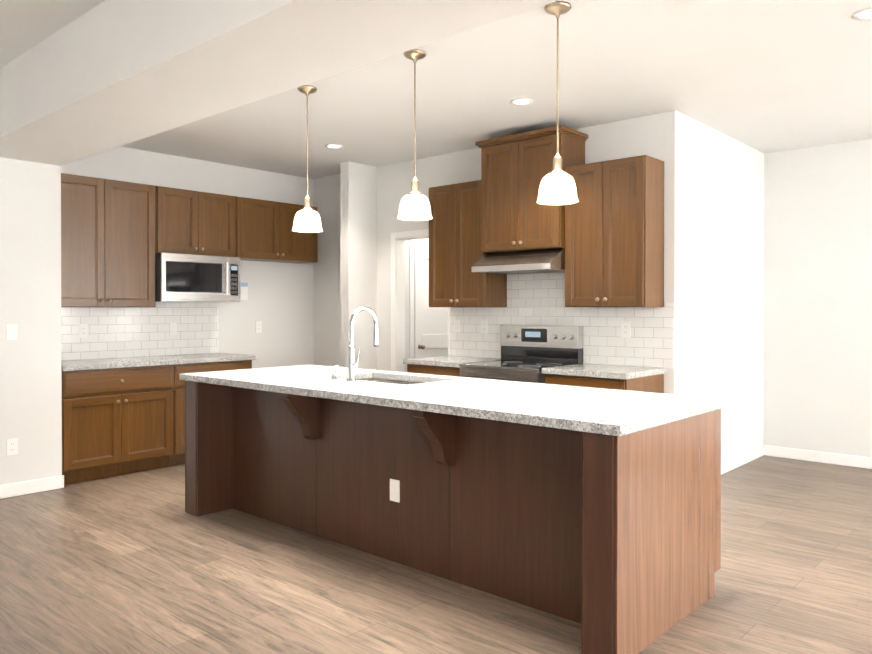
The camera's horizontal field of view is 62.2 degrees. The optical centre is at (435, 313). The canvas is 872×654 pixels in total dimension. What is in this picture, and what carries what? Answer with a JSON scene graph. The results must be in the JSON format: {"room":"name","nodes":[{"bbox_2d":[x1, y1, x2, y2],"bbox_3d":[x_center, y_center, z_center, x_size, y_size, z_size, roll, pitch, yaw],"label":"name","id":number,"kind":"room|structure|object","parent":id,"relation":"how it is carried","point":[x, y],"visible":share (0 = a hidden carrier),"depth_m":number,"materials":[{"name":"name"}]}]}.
{"room":"kitchen","nodes":[
{"label":"kitchen","id":0,"kind":"room"},
{"bbox_2d":[0,157,61,484],"bbox_3d":[-4.882,-0.102,3.743,0.726,2.870,5.310,0,0,42],"label":"wall","id":1,"kind":"structure","parent":0,"point":[30,307],"depth_m":5.32,"materials":[{"name":"paint"}]},
{"bbox_2d":[6,324,17,339],"bbox_3d":[-3.063,0.133,5.223,0.008,0.116,0.072,0,0,42],"label":"light switch","id":2,"kind":"object","parent":1,"relation":"attached to","point":[11,332],"visible":1,"depth_m":5.22,"materials":[{"name":"white plastic"}]},
{"bbox_2d":[7,438,17,455],"bbox_3d":[-3.063,0.963,5.228,0.008,0.116,0.072,0,0,42],"label":"outlet","id":3,"kind":"object","parent":1,"relation":"attached to","point":[12,446],"visible":1,"depth_m":5.23,"materials":[{"name":"white plastic"}]},
{"bbox_2d":[0,475,63,498],"bbox_3d":[-4.552,1.286,3.565,0.018,0.095,5.173,0,0,42],"label":"baseboard","id":4,"kind":"structure","parent":1,"relation":"attached to","point":[29,487],"depth_m":5.32,"materials":[{"name":"paint"}]},
{"bbox_2d":[0,0,104,67],"bbox_3d":[-1.551,-1.546,0.285,10.490,0.060,4.820,0,0,42],"label":"ceiling","id":5,"kind":"structure","parent":0,"point":[26,25],"depth_m":3.79,"materials":[{"name":"paint"}]},
{"bbox_2d":[61,146,313,368],"bbox_3d":[-2.331,-0.088,7.043,0.120,2.800,3.010,0,0,42],"label":"wall","id":6,"kind":"structure","parent":0,"point":[278,303],"depth_m":7.45,"materials":[{"name":"paint"}]},
{"bbox_2d":[61,173,164,306],"bbox_3d":[-2.844,-0.589,6.133,0.322,1.068,0.968,0,0,42],"label":"upper cabinet","id":7,"kind":"object","parent":6,"relation":"attached to","point":[116,235],"depth_m":6.03,"materials":[{"name":"brown wood"}]},
{"bbox_2d":[61,302,218,359],"bbox_3d":[-2.718,0.141,6.513,0.008,0.495,1.697,0,0,42],"label":"backsplash","id":8,"kind":"structure","parent":6,"relation":"attached to","point":[126,332],"depth_m":6.56,"materials":[{"name":"tile"}]},
{"bbox_2d":[79,324,87,337],"bbox_3d":[-3.011,0.147,6.174,0.008,0.116,0.072,0,0,42],"label":"electrical outlet","id":9,"kind":"object","parent":8,"relation":"attached to","point":[83,330],"visible":1,"depth_m":6.17,"materials":[{"name":"white plastic"}]},
{"bbox_2d":[169,323,176,334],"bbox_3d":[-2.466,0.143,6.782,0.008,0.116,0.072,0,0,42],"label":"electrical outlet","id":10,"kind":"object","parent":8,"relation":"attached to","point":[172,328],"visible":1,"depth_m":6.78,"materials":[{"name":"white plastic"}]},
{"bbox_2d":[165,187,244,259],"bbox_3d":[-2.277,-0.833,6.764,0.322,0.588,0.871,0,0,42],"label":"upper cabinet","id":11,"kind":"object","parent":6,"relation":"attached to","point":[196,222],"depth_m":6.68,"materials":[{"name":"brown wood"}]},
{"bbox_2d":[155,253,239,301],"bbox_3d":[-2.254,-0.322,6.699,0.446,0.424,0.790,0,0,42],"label":"microwave","id":12,"kind":"object","parent":11,"relation":"attached to","point":[190,278],"visible":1,"depth_m":6.53,"materials":[{"name":"grey metal"}]},
{"bbox_2d":[240,283,247,299],"bbox_3d":[-1.955,-0.228,7.367,0.003,0.175,0.085,0,0,42],"label":"tag","id":13,"kind":"object","parent":6,"relation":"attached to","point":[243,291],"visible":1,"depth_m":7.36,"materials":[{"name":"white paper"}]},
{"bbox_2d":[255,321,261,332],"bbox_3d":[-1.839,0.139,7.496,0.008,0.116,0.072,0,0,42],"label":"electrical outlet","id":14,"kind":"object","parent":6,"relation":"attached to","point":[258,325],"visible":1,"depth_m":7.49,"materials":[{"name":"white plastic"}]},
{"bbox_2d":[245,198,317,263],"bbox_3d":[-1.725,-0.837,7.381,0.322,0.588,1.070,0,0,42],"label":"upper cabinet","id":15,"kind":"object","parent":6,"relation":"attached to","point":[269,235],"depth_m":7.27,"materials":[{"name":"brown wood"}]},
{"bbox_2d":[340,161,428,371],"bbox_3d":[-0.193,-0.094,7.900,0.120,2.800,2.120,0,0,42],"label":"wall","id":16,"kind":"structure","parent":0,"point":[358,235],"depth_m":7.18,"materials":[{"name":"paint"}]},
{"bbox_2d":[409,240,428,358],"bbox_3d":[0.030,0.258,8.051,0.014,2.095,0.930,0,0,42],"label":"door frame","id":17,"kind":"structure","parent":16,"relation":"attached to","point":[413,243],"depth_m":7.71,"materials":[{"name":"paint"}]},
{"bbox_2d":[414,246,447,357],"bbox_3d":[0.063,0.288,8.022,0.097,2.019,0.794,0,0,42],"label":"hall door","id":18,"kind":"structure","parent":16,"relation":"in","point":[430,331],"depth_m":7.88,"materials":[{"name":"paint"}]},
{"bbox_2d":[0,455,871,653],"bbox_3d":[0.338,1.371,2.411,10.490,0.060,10.480,0,0,42],"label":"floor","id":19,"kind":"structure","parent":0,"point":[141,562],"depth_m":3.55,"materials":[{"name":"brown wood"}]},
{"bbox_2d":[61,365,184,483],"bbox_3d":[-2.736,0.875,6.054,0.602,0.884,0.981,0,0,42],"label":"base cabinet","id":20,"kind":"object","parent":19,"relation":"on","point":[123,415],"depth_m":5.84,"materials":[{"name":"brown wood"}]},
{"bbox_2d":[61,353,255,372],"bbox_3d":[-2.484,0.412,6.316,0.623,0.040,1.712,0,0,42],"label":"countertop","id":21,"kind":"structure","parent":20,"relation":"on","point":[184,359],"depth_m":6.14,"materials":[{"name":"white stone"}]},
{"bbox_2d":[185,361,251,372],"bbox_3d":[-2.218,0.872,6.631,0.602,0.884,0.862,0,0,42],"label":"base cabinet","id":22,"kind":"object","parent":19,"relation":"on","point":[209,366],"depth_m":6.48,"materials":[{"name":"brown wood"}]},
{"bbox_2d":[407,364,459,376],"bbox_3d":[0.177,0.874,6.253,0.638,0.884,0.602,0,0,42],"label":"base cabinet","id":23,"kind":"object","parent":19,"relation":"on","point":[411,368],"depth_m":6.04,"materials":[{"name":"brown wood"}]},
{"bbox_2d":[403,356,498,367],"bbox_3d":[0.165,0.412,6.247,0.652,0.040,0.623,0,0,42],"label":"countertop","id":24,"kind":"structure","parent":23,"relation":"on","point":[440,361],"depth_m":6.07,"materials":[{"name":"white stone"}]},
{"bbox_2d":[185,376,720,653],"bbox_3d":[-0.146,0.887,4.160,3.164,0.884,1.055,0,0,42],"label":"kitchen island","id":25,"kind":"object","parent":19,"relation":"on","point":[595,513],"depth_m":3.44,"materials":[{"name":"brown wood"}]},
{"bbox_2d":[179,364,726,435],"bbox_3d":[-0.151,0.425,4.152,3.210,0.040,1.090,0,0,42],"label":"island countertop","id":26,"kind":"structure","parent":25,"relation":"on","point":[597,411],"depth_m":3.56,"materials":[{"name":"white stone"}]},
{"bbox_2d":[331,365,343,379],"bbox_3d":[-0.603,0.359,4.433,0.040,0.087,0.095,0,0,42],"label":"soap dispenser","id":27,"kind":"object","parent":26,"relation":"on","point":[334,373],"visible":1,"depth_m":4.41,"materials":[{"name":"silver metal"}]},
{"bbox_2d":[347,306,378,381],"bbox_3d":[-0.424,0.179,4.360,0.103,0.448,0.248,0,0,42],"label":"faucet","id":28,"kind":"object","parent":26,"relation":"on","point":[352,364],"visible":1,"depth_m":4.30,"materials":[{"name":"silver metal"}]},
{"bbox_2d":[459,325,582,383],"bbox_3d":[0.654,0.709,5.732,0.756,1.222,0.702,0,0,42],"label":"range","id":29,"kind":"object","parent":19,"relation":"on","point":[529,353],"visible":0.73,"depth_m":5.79,"materials":[{"name":"grey metal"}]},
{"bbox_2d":[545,376,663,392],"bbox_3d":[1.230,0.880,5.310,0.655,0.884,0.602,0,0,42],"label":"base cabinet","id":30,"kind":"object","parent":19,"relation":"on","point":[655,384],"depth_m":5.09,"materials":[{"name":"brown wood"}]},
{"bbox_2d":[542,364,665,379],"bbox_3d":[1.229,0.418,5.293,0.673,0.040,0.623,0,0,42],"label":"countertop","id":31,"kind":"structure","parent":30,"relation":"on","point":[600,371],"depth_m":5.15,"materials":[{"name":"white stone"}]},
{"bbox_2d":[121,0,871,178],"bbox_3d":[1.946,-1.500,4.187,10.490,0.060,5.660,0,0,42],"label":"ceiling","id":32,"kind":"structure","parent":0,"point":[766,76],"depth_m":4.73,"materials":[{"name":"paint"}]},
{"bbox_2d":[0,0,558,165],"bbox_3d":[0.470,-1.312,2.087,9.444,0.430,0.620,0,0,42],"label":"soffit","id":33,"kind":"structure","parent":32,"relation":"attached to","point":[105,75],"depth_m":3.35,"materials":[{"name":"paint"}]},
{"bbox_2d":[292,85,322,232],"bbox_3d":[-0.841,-1.007,4.728,0.202,0.932,0.202,0,0,42],"label":"pendant light","id":34,"kind":"object","parent":32,"relation":"hanging from","point":[307,219],"visible":1,"depth_m":4.68,"materials":[{"name":"white glass"}]},
{"bbox_2d":[325,144,342,148],"bbox_3d":[-0.904,-1.480,6.393,0.164,0.007,0.164,0,0,42],"label":"recessed light","id":35,"kind":"object","parent":32,"relation":"in","point":[334,146],"visible":1,"depth_m":6.39,"materials":[{"name":"paint"}]},
{"bbox_2d":[397,49,432,220],"bbox_3d":[-0.119,-1.003,4.081,0.202,0.932,0.202,0,0,42],"label":"pendant light","id":36,"kind":"object","parent":32,"relation":"hanging from","point":[414,204],"visible":1,"depth_m":4.04,"materials":[{"name":"white glass"}]},
{"bbox_2d":[510,98,532,105],"bbox_3d":[0.594,-1.471,5.023,0.164,0.007,0.164,0,0,42],"label":"recessed light","id":37,"kind":"object","parent":32,"relation":"in","point":[521,101],"visible":1,"depth_m":5.02,"materials":[{"name":"paint"}]},
{"bbox_2d":[536,1,578,204],"bbox_3d":[0.581,-0.999,3.454,0.202,0.932,0.202,0,0,42],"label":"pendant light","id":38,"kind":"object","parent":32,"relation":"hanging from","point":[557,186],"visible":1,"depth_m":3.41,"materials":[{"name":"white glass"}]},
{"bbox_2d":[852,7,871,20],"bbox_3d":[2.121,-1.462,3.521,0.164,0.007,0.164,0,0,42],"label":"recessed light","id":39,"kind":"object","parent":32,"relation":"in","point":[863,14],"visible":0.98,"depth_m":3.53,"materials":[{"name":"paint"}]},
{"bbox_2d":[313,110,681,394],"bbox_3d":[0.227,-0.086,6.691,4.160,2.800,0.120,0,0,42],"label":"wall","id":40,"kind":"structure","parent":0,"point":[658,136],"depth_m":6.87,"materials":[{"name":"paint"}]},
{"bbox_2d":[391,229,449,371],"bbox_3d":[-0.118,0.254,6.993,0.774,2.115,0.135,0,0,42],"label":"trim","id":41,"kind":"structure","parent":40,"relation":"attached to","point":[398,239],"depth_m":7.18,"materials":[{"name":"paint"}]},
{"bbox_2d":[429,180,506,306],"bbox_3d":[0.271,-0.590,6.348,0.638,1.068,0.323,0,0,42],"label":"upper cabinet","id":42,"kind":"object","parent":40,"relation":"attached to","point":[453,253],"depth_m":6.22,"materials":[{"name":"brown wood"}]},
{"bbox_2d":[477,125,588,252],"bbox_3d":[0.776,-0.960,5.857,0.762,0.910,0.378,0,0,42],"label":"upper cabinet","id":43,"kind":"object","parent":40,"relation":"attached to","point":[513,167],"depth_m":5.70,"materials":[{"name":"brown wood"}]},
{"bbox_2d":[472,248,564,273],"bbox_3d":[0.735,-0.418,5.815,0.754,0.168,0.497,0,0,42],"label":"range hood","id":44,"kind":"object","parent":43,"relation":"attached to","point":[535,261],"visible":0.81,"depth_m":5.65,"materials":[{"name":"silver metal"}]},
{"bbox_2d":[450,273,673,367],"bbox_3d":[0.928,0.482,5.977,2.151,1.632,0.008,0,0,42],"label":"backsplash","id":45,"kind":"structure","parent":40,"relation":"attached to","point":[535,299],"depth_m":5.83,"materials":[{"name":"tile"}]},
{"bbox_2d":[454,320,459,332],"bbox_3d":[0.189,0.114,6.625,0.072,0.116,0.008,0,0,42],"label":"electrical outlet","id":46,"kind":"object","parent":45,"relation":"attached to","point":[456,325],"visible":1,"depth_m":6.62,"materials":[{"name":"white plastic"}]},
{"bbox_2d":[481,320,487,332],"bbox_3d":[0.428,0.116,6.412,0.072,0.116,0.008,0,0,42],"label":"electrical outlet","id":47,"kind":"object","parent":45,"relation":"attached to","point":[484,326],"visible":1,"depth_m":6.41,"materials":[{"name":"white plastic"}]},
{"bbox_2d":[621,322,629,336],"bbox_3d":[1.443,0.121,5.502,0.072,0.116,0.008,0,0,42],"label":"electrical outlet","id":48,"kind":"object","parent":45,"relation":"attached to","point":[625,329],"visible":1,"depth_m":5.50,"materials":[{"name":"white plastic"}]},
{"bbox_2d":[565,155,663,306],"bbox_3d":[1.323,-0.584,5.405,0.656,1.068,0.323,0,0,42],"label":"upper cabinet","id":49,"kind":"object","parent":40,"relation":"attached to","point":[606,231],"depth_m":5.24,"materials":[{"name":"brown wood"}]},
{"bbox_2d":[681,114,763,462],"bbox_3d":[2.426,-0.083,6.117,0.120,2.800,1.960,0,0,42],"label":"wall","id":50,"kind":"structure","parent":0,"point":[722,345],"depth_m":5.99,"materials":[{"name":"paint"}]},
{"bbox_2d":[721,445,764,474],"bbox_3d":[2.378,1.271,5.984,0.030,0.095,1.953,0,0,42],"label":"baseboard","id":51,"kind":"structure","parent":50,"relation":"attached to","point":[730,464],"depth_m":6.28,"materials":[{"name":"paint"}]},
{"bbox_2d":[763,139,871,457],"bbox_3d":[5.322,-0.074,4.756,6.010,2.800,0.120,0,0,42],"label":"wall","id":52,"kind":"structure","parent":0,"point":[817,377],"depth_m":6.40,"materials":[{"name":"paint"}]},
{"bbox_2d":[765,445,871,468],"bbox_3d":[5.222,1.278,4.763,5.864,0.095,0.016,0,0,42],"label":"baseboard","id":53,"kind":"structure","parent":52,"relation":"attached to","point":[784,452],"depth_m":6.40,"materials":[{"name":"paint"}]}
]}

